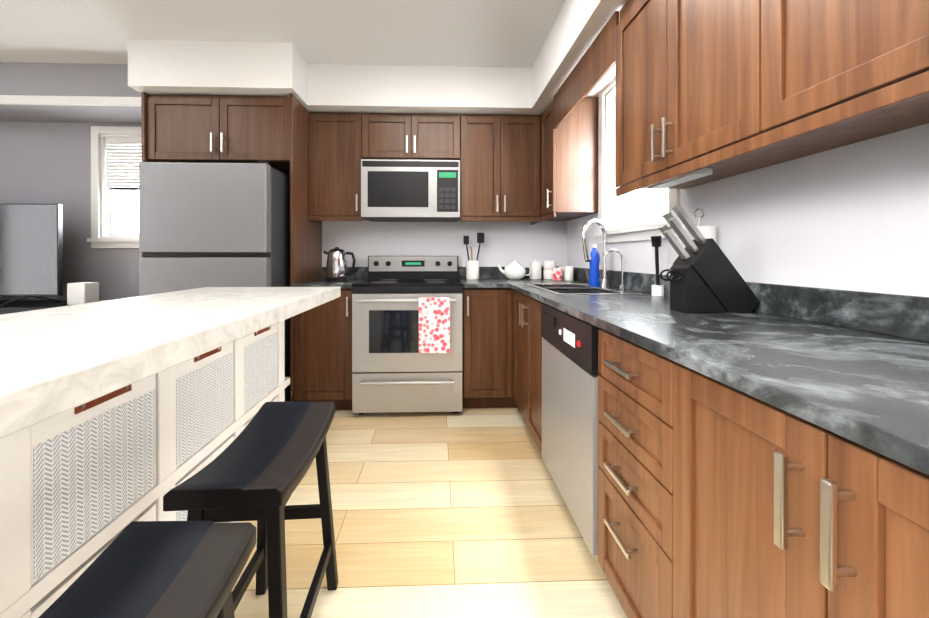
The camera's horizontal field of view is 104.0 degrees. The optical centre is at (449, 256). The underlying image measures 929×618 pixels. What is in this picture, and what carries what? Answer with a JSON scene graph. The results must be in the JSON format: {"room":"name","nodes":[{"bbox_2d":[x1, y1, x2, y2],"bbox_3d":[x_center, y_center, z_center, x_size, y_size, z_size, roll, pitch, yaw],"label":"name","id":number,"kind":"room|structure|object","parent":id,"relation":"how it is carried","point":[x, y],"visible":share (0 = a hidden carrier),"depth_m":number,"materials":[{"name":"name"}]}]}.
{"room":"kitchen","nodes":[
{"label":"kitchen","id":0,"kind":"room"},
{"bbox_2d":[0,0,565,67],"bbox_3d":[-2.012,-1.476,0.167,6.575,0.100,6.130,0,0,-2],"label":"ceiling","id":1,"kind":"structure","parent":0,"point":[488,33],"depth_m":2.27,"materials":[{"name":"white paint"}]},
{"bbox_2d":[0,62,140,122],"bbox_3d":[-3.688,-1.281,2.840,3.100,0.305,0.378,0,0,-2],"label":"ceiling beam","id":2,"kind":"structure","parent":1,"relation":"attached to","point":[67,92],"depth_m":2.69,"materials":[{"name":"grey paint"}]},
{"bbox_2d":[128,0,627,114],"bbox_3d":[-0.463,-1.273,0.218,3.175,0.305,5.830,0,0,-2],"label":"ceiling bulkhead","id":3,"kind":"object","parent":1,"relation":"attached to","point":[186,67],"visible":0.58,"depth_m":2.48,"materials":[{"name":"white paint"}]},
{"bbox_2d":[0,122,566,299],"bbox_3d":[-2.185,-0.169,3.156,6.425,2.530,0.150,0,0,-2],"label":"wall","id":4,"kind":"structure","parent":0,"point":[45,162],"depth_m":3.06,"materials":[{"name":"grey paint"}]},
{"bbox_2d":[87,126,140,247],"bbox_3d":[-2.582,-0.584,3.115,0.874,1.020,0.181,0,0,-2],"label":"window","id":5,"kind":"structure","parent":4,"relation":"in","point":[115,155],"depth_m":3.08,"materials":[{"name":"white glass"}]},
{"bbox_2d":[147,94,226,162],"bbox_3d":[-1.808,-0.890,2.785,0.535,0.455,0.607,0,0,-2],"label":"upper cabinet","id":6,"kind":"object","parent":4,"relation":"attached to","point":[180,128],"depth_m":2.49,"materials":[{"name":"brown wood"}]},
{"bbox_2d":[227,95,289,176],"bbox_3d":[-1.377,-0.891,2.800,0.535,0.455,0.607,0,0,-2],"label":"upper cabinet","id":7,"kind":"object","parent":4,"relation":"attached to","point":[258,127],"depth_m":2.50,"materials":[{"name":"brown wood"}]},
{"bbox_2d":[309,112,365,220],"bbox_3d":[-0.889,-0.716,2.956,0.402,0.805,0.328,0,0,-2],"label":"upper cabinet","id":8,"kind":"object","parent":4,"relation":"attached to","point":[335,139],"depth_m":2.80,"materials":[{"name":"brown wood"}]},
{"bbox_2d":[363,113,418,159],"bbox_3d":[-0.470,-0.941,2.969,0.432,0.355,0.328,0,0,-2],"label":"upper cabinet","id":9,"kind":"object","parent":4,"relation":"attached to","point":[390,136],"depth_m":2.81,"materials":[{"name":"brown wood"}]},
{"bbox_2d":[361,159,459,221],"bbox_3d":[-0.304,-0.521,2.933,0.750,0.435,0.412,0,0,-2],"label":"microwave","id":10,"kind":"object","parent":9,"relation":"attached to","point":[410,190],"visible":1,"depth_m":2.75,"materials":[{"name":"grey metal"}]},
{"bbox_2d":[419,114,462,159],"bbox_3d":[-0.142,-0.941,2.980,0.432,0.355,0.328,0,0,-2],"label":"upper cabinet","id":11,"kind":"object","parent":4,"relation":"attached to","point":[440,135],"depth_m":2.82,"materials":[{"name":"brown wood"}]},
{"bbox_2d":[458,114,502,220],"bbox_3d":[0.259,-0.716,2.993,0.364,0.805,0.328,0,0,-2],"label":"upper cabinet","id":12,"kind":"object","parent":4,"relation":"attached to","point":[475,166],"depth_m":2.84,"materials":[{"name":"brown wood"}]},
{"bbox_2d":[491,115,534,221],"bbox_3d":[0.531,-0.716,2.974,0.387,0.805,0.384,0,0,-2],"label":"upper cabinet","id":13,"kind":"object","parent":4,"relation":"attached to","point":[512,136],"depth_m":2.85,"materials":[{"name":"brown wood"}]},
{"bbox_2d":[232,408,626,617],"bbox_3d":[-2.012,1.155,0.174,6.575,0.100,6.130,0,0,-2],"label":"floor","id":14,"kind":"structure","parent":0,"point":[464,513],"depth_m":1.46,"materials":[{"name":"beige wood"}]},
{"bbox_2d":[0,300,105,314],"bbox_3d":[-3.536,0.730,2.792,1.900,0.735,0.455,0,0,-2],"label":"media console","id":15,"kind":"object","parent":14,"relation":"on","point":[20,306],"depth_m":2.70,"materials":[{"name":"black plastic"}]},
{"bbox_2d":[0,204,62,305],"bbox_3d":[-3.590,-0.021,2.756,1.230,0.764,0.210,0,0,-2],"label":"tv","id":16,"kind":"object","parent":15,"relation":"on","point":[31,250],"visible":1,"depth_m":2.75,"materials":[{"name":"black plastic"}]},
{"bbox_2d":[67,282,98,304],"bbox_3d":[-2.800,0.279,2.772,0.130,0.164,0.120,0,0,-2],"label":"speaker","id":17,"kind":"object","parent":15,"relation":"on","point":[82,292],"visible":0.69,"depth_m":2.71},
{"bbox_2d":[38,521,255,617],"bbox_3d":[-0.472,0.795,0.439,0.260,0.618,0.460,0,0,-1],"label":"stool","id":18,"kind":"object","parent":14,"relation":"on","point":[164,569],"visible":1,"depth_m":0.58,"materials":[{"name":"black wood"}]},
{"bbox_2d":[0,287,340,617],"bbox_3d":[-0.946,0.638,0.543,0.750,0.930,3.020,0,0,-2],"label":"kitchen island","id":19,"kind":"object","parent":14,"relation":"on","point":[54,361],"visible":0.56,"depth_m":0.82,"materials":[{"name":"white paint"}]},
{"bbox_2d":[30,504,155,617],"bbox_3d":[-1.038,0.894,0.898,0.370,0.333,0.327,0,0,-2],"label":"storage bin","id":20,"kind":"object","parent":19,"relation":"in","point":[51,597],"visible":0.06,"depth_m":0.83,"materials":[{"name":"white fabric"}]},
{"bbox_2d":[31,374,155,584],"bbox_3d":[-1.038,0.489,0.897,0.370,0.363,0.327,0,0,-2],"label":"storage bin","id":21,"kind":"object","parent":19,"relation":"in","point":[93,467],"visible":0.73,"depth_m":0.86,"materials":[{"name":"white fabric"}]},
{"bbox_2d":[175,342,233,467],"bbox_3d":[-1.051,0.488,1.302,0.370,0.363,0.327,0,0,-2],"label":"storage bin","id":22,"kind":"object","parent":19,"relation":"in","point":[203,399],"visible":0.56,"depth_m":1.27,"materials":[{"name":"white fabric"}]},
{"bbox_2d":[175,436,233,522],"bbox_3d":[-1.051,0.893,1.303,0.370,0.333,0.327,0,0,-2],"label":"storage bin","id":23,"kind":"object","parent":19,"relation":"in","point":[208,459],"visible":0.02,"depth_m":1.28,"materials":[{"name":"white fabric"}]},
{"bbox_2d":[244,323,277,412],"bbox_3d":[-1.064,0.487,1.707,0.370,0.363,0.327,0,0,-2],"label":"storage bin","id":24,"kind":"object","parent":19,"relation":"in","point":[260,364],"visible":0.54,"depth_m":1.69,"materials":[{"name":"white fabric"}]},
{"bbox_2d":[244,397,277,428],"bbox_3d":[-1.064,0.892,1.708,0.370,0.333,0.327,0,0,-2],"label":"storage bin","id":25,"kind":"object","parent":19,"relation":"in","point":[274,399],"visible":0.04,"depth_m":1.65,"materials":[{"name":"white fabric"}]},
{"bbox_2d":[139,161,289,400],"bbox_3d":[-1.535,0.247,2.639,0.770,1.700,0.810,0,0,-2],"label":"fridge","id":26,"kind":"object","parent":14,"relation":"on","point":[201,225],"visible":0.48,"depth_m":2.23,"materials":[{"name":"grey metal"}]},
{"bbox_2d":[163,401,337,617],"bbox_3d":[-0.491,0.793,0.989,0.260,0.618,0.460,0,0,-4],"label":"stool","id":27,"kind":"object","parent":14,"relation":"on","point":[257,468],"visible":1,"depth_m":0.93,"materials":[{"name":"black wood"}]},
{"bbox_2d":[293,288,352,409],"bbox_3d":[-0.885,0.662,2.820,0.402,0.871,0.607,0,0,-2],"label":"base cabinet","id":28,"kind":"object","parent":14,"relation":"on","point":[322,334],"depth_m":2.52,"materials":[{"name":"brown wood"}]},
{"bbox_2d":[293,267,367,287],"bbox_3d":[-0.884,0.151,2.804,0.402,0.128,0.635,0,0,-2],"label":"countertop","id":29,"kind":"structure","parent":28,"relation":"on","point":[359,274],"depth_m":2.75,"materials":[{"name":"stone"}]},
{"bbox_2d":[323,247,355,280],"bbox_3d":[-0.866,0.055,2.845,0.251,0.262,0.176,0,0,-2],"label":"kettle","id":30,"kind":"object","parent":29,"relation":"on","point":[336,267],"visible":1,"depth_m":2.79,"materials":[{"name":"silver metal"}]},
{"bbox_2d":[352,256,462,414],"bbox_3d":[-0.299,0.545,2.761,0.756,1.105,0.708,0,0,-2],"label":"stove","id":31,"kind":"object","parent":14,"relation":"on","point":[394,369],"visible":1,"depth_m":2.47,"materials":[{"name":"grey metal"}]},
{"bbox_2d":[419,297,449,352],"bbox_3d":[-0.105,0.455,2.426,0.205,0.366,0.042,0,0,-2],"label":"towel","id":32,"kind":"object","parent":31,"relation":"hanging from","point":[434,324],"visible":1,"depth_m":2.40,"materials":[{"name":"white fabric"}]},
{"bbox_2d":[463,288,496,407],"bbox_3d":[0.254,0.662,2.858,0.345,0.871,0.607,0,0,-2],"label":"base cabinet","id":33,"kind":"object","parent":14,"relation":"on","point":[479,304],"depth_m":2.56,"materials":[{"name":"brown wood"}]},
{"bbox_2d":[458,267,504,287],"bbox_3d":[0.233,0.151,2.840,0.302,0.128,0.637,0,0,-2],"label":"countertop","id":34,"kind":"structure","parent":33,"relation":"on","point":[489,277],"depth_m":3.05,"materials":[{"name":"stone"}]},
{"bbox_2d":[463,233,483,279],"bbox_3d":[0.199,-0.007,3.010,0.170,0.385,0.110,0,0,-2],"label":"utensil crock","id":35,"kind":"object","parent":34,"relation":"on","point":[472,269],"visible":1,"depth_m":2.98,"materials":[{"name":"white ceramic"}]},
{"bbox_2d":[513,312,540,420],"bbox_3d":[0.748,0.749,2.375,0.607,0.700,0.430,0,0,-2],"label":"base cabinet","id":36,"kind":"object","parent":14,"relation":"on","point":[519,318],"depth_m":2.34,"materials":[{"name":"brown wood"}]},
{"bbox_2d":[525,320,541,453],"bbox_3d":[0.761,0.750,1.980,0.607,0.700,0.360,0,0,-2],"label":"base cabinet","id":37,"kind":"object","parent":14,"relation":"on","point":[533,339],"depth_m":2.00,"materials":[{"name":"brown wood"}]},
{"bbox_2d":[541,303,600,555],"bbox_3d":[0.764,0.662,1.500,0.632,0.878,0.592,0,0,-2],"label":"dishwasher","id":38,"kind":"object","parent":14,"relation":"on","point":[570,374],"visible":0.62,"depth_m":1.36,"materials":[{"name":"grey metal"}]},
{"bbox_2d":[598,329,660,617],"bbox_3d":[0.794,0.667,0.982,0.607,0.871,0.437,0,0,-2],"label":"base cabinet","id":39,"kind":"object","parent":14,"relation":"on","point":[629,381],"depth_m":0.99,"materials":[{"name":"brown wood"}]},
{"bbox_2d":[661,356,764,617],"bbox_3d":[0.805,0.668,0.632,0.607,0.871,0.377,0,0,-2],"label":"base cabinet","id":40,"kind":"object","parent":14,"relation":"on","point":[719,498],"depth_m":0.71,"materials":[{"name":"brown wood"}]},
{"bbox_2d":[765,402,928,617],"bbox_3d":[0.815,0.669,0.341,0.607,0.871,0.434,0,0,-2],"label":"base cabinet","id":41,"kind":"object","parent":14,"relation":"on","point":[847,522],"depth_m":0.46,"materials":[{"name":"brown wood"}]},
{"bbox_2d":[505,267,928,474],"bbox_3d":[0.762,0.228,1.252,0.652,0.274,3.847,0,0,-2],"label":"countertop","id":42,"kind":"structure","parent":41,"relation":"on","point":[853,366],"depth_m":0.81,"materials":[{"name":"stone"}]},
{"bbox_2d":[496,259,531,279],"bbox_3d":[0.528,0.099,2.991,0.296,0.172,0.180,0,0,-2],"label":"teapot","id":43,"kind":"object","parent":42,"relation":"on","point":[514,270],"visible":1,"depth_m":2.94,"materials":[{"name":"white ceramic"}]},
{"bbox_2d":[529,260,573,280],"bbox_3d":[0.829,0.107,2.968,0.317,0.156,0.265,0,0,-2],"label":"canisters","id":44,"kind":"object","parent":42,"relation":"on","point":[551,271],"visible":1,"depth_m":2.98,"materials":[{"name":"white ceramic"}]},
{"bbox_2d":[589,244,599,285],"bbox_3d":[0.924,0.052,2.324,0.066,0.262,0.066,0,0,-2],"label":"dish soap bottle","id":45,"kind":"object","parent":42,"relation":"on","point":[594,262],"visible":0.92,"depth_m":2.30,"materials":[{"name":"blue plastic"}]},
{"bbox_2d":[581,219,609,287],"bbox_3d":[0.859,-0.021,2.173,0.197,0.409,0.155,0,0,-2],"label":"faucet","id":46,"kind":"object","parent":42,"relation":"on","point":[604,280],"visible":1,"depth_m":2.16,"materials":[{"name":"silver metal"}]},
{"bbox_2d":[603,249,624,290],"bbox_3d":[0.892,0.071,1.972,0.121,0.226,0.030,0,0,-2],"label":"tap","id":47,"kind":"object","parent":42,"relation":"on","point":[622,287],"visible":1,"depth_m":1.97,"materials":[{"name":"silver metal"}]},
{"bbox_2d":[651,236,663,295],"bbox_3d":[1.012,0.042,1.773,0.064,0.293,0.061,0,0,-2],"label":"scrub brush","id":48,"kind":"object","parent":42,"relation":"on","point":[657,289],"visible":0.98,"depth_m":1.76,"materials":[{"name":"black plastic"}]},
{"bbox_2d":[683,208,716,248],"bbox_3d":[1.000,-0.002,1.455,0.116,0.384,0.116,0,0,-2],"label":"paper towel holder","id":49,"kind":"object","parent":42,"relation":"on","point":[708,232],"visible":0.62,"depth_m":1.41,"materials":[{"name":"silver metal"}]},
{"bbox_2d":[658,205,759,312],"bbox_3d":[0.901,0.005,1.284,0.314,0.370,0.105,0,0,-2],"label":"knife block","id":50,"kind":"object","parent":42,"relation":"on","point":[705,276],"visible":1,"depth_m":1.24,"materials":[{"name":"black wood"}]},
{"bbox_2d":[567,123,928,296],"bbox_3d":[1.199,-0.161,0.276,0.150,2.530,6.130,0,0,-2],"label":"wall","id":51,"kind":"structure","parent":0,"point":[853,217],"depth_m":1.07,"materials":[{"name":"white paint"}]},
{"bbox_2d":[535,92,597,219],"bbox_3d":[0.850,-0.715,2.702,0.381,0.805,0.334,0,0,-2],"label":"upper cabinet","id":52,"kind":"object","parent":51,"relation":"attached to","point":[566,134],"depth_m":2.54,"materials":[{"name":"brown wood"}]},
{"bbox_2d":[594,78,681,243],"bbox_3d":[1.111,-0.626,2.112,0.181,1.070,0.854,0,0,-2],"label":"window","id":53,"kind":"structure","parent":51,"relation":"in","point":[647,210],"depth_m":2.42,"materials":[{"name":"white glass"}]},
{"bbox_2d":[611,0,715,191],"bbox_3d":[0.919,-0.712,1.438,0.327,0.805,0.427,0,0,-2],"label":"upper cabinet","id":54,"kind":"object","parent":51,"relation":"attached to","point":[631,36],"depth_m":1.51,"materials":[{"name":"brown wood"}]},
{"bbox_2d":[651,0,834,179],"bbox_3d":[0.930,-0.711,1.096,0.327,0.805,0.484,0,0,-2],"label":"upper cabinet","id":55,"kind":"object","parent":51,"relation":"attached to","point":[707,91],"depth_m":1.17,"materials":[{"name":"brown wood"}]},
{"bbox_2d":[731,0,928,147],"bbox_3d":[0.942,-0.710,0.721,0.327,0.805,0.494,0,0,-2],"label":"upper cabinet","id":56,"kind":"object","parent":51,"relation":"attached to","point":[805,73],"depth_m":0.79,"materials":[{"name":"brown wood"}]},
{"bbox_2d":[915,0,928,79],"bbox_3d":[0.955,-0.708,0.342,0.327,0.805,0.494,0,0,-2],"label":"upper cabinet","id":57,"kind":"object","parent":51,"relation":"attached to","point":[921,6],"depth_m":0.61,"materials":[{"name":"brown wood"}]}
]}

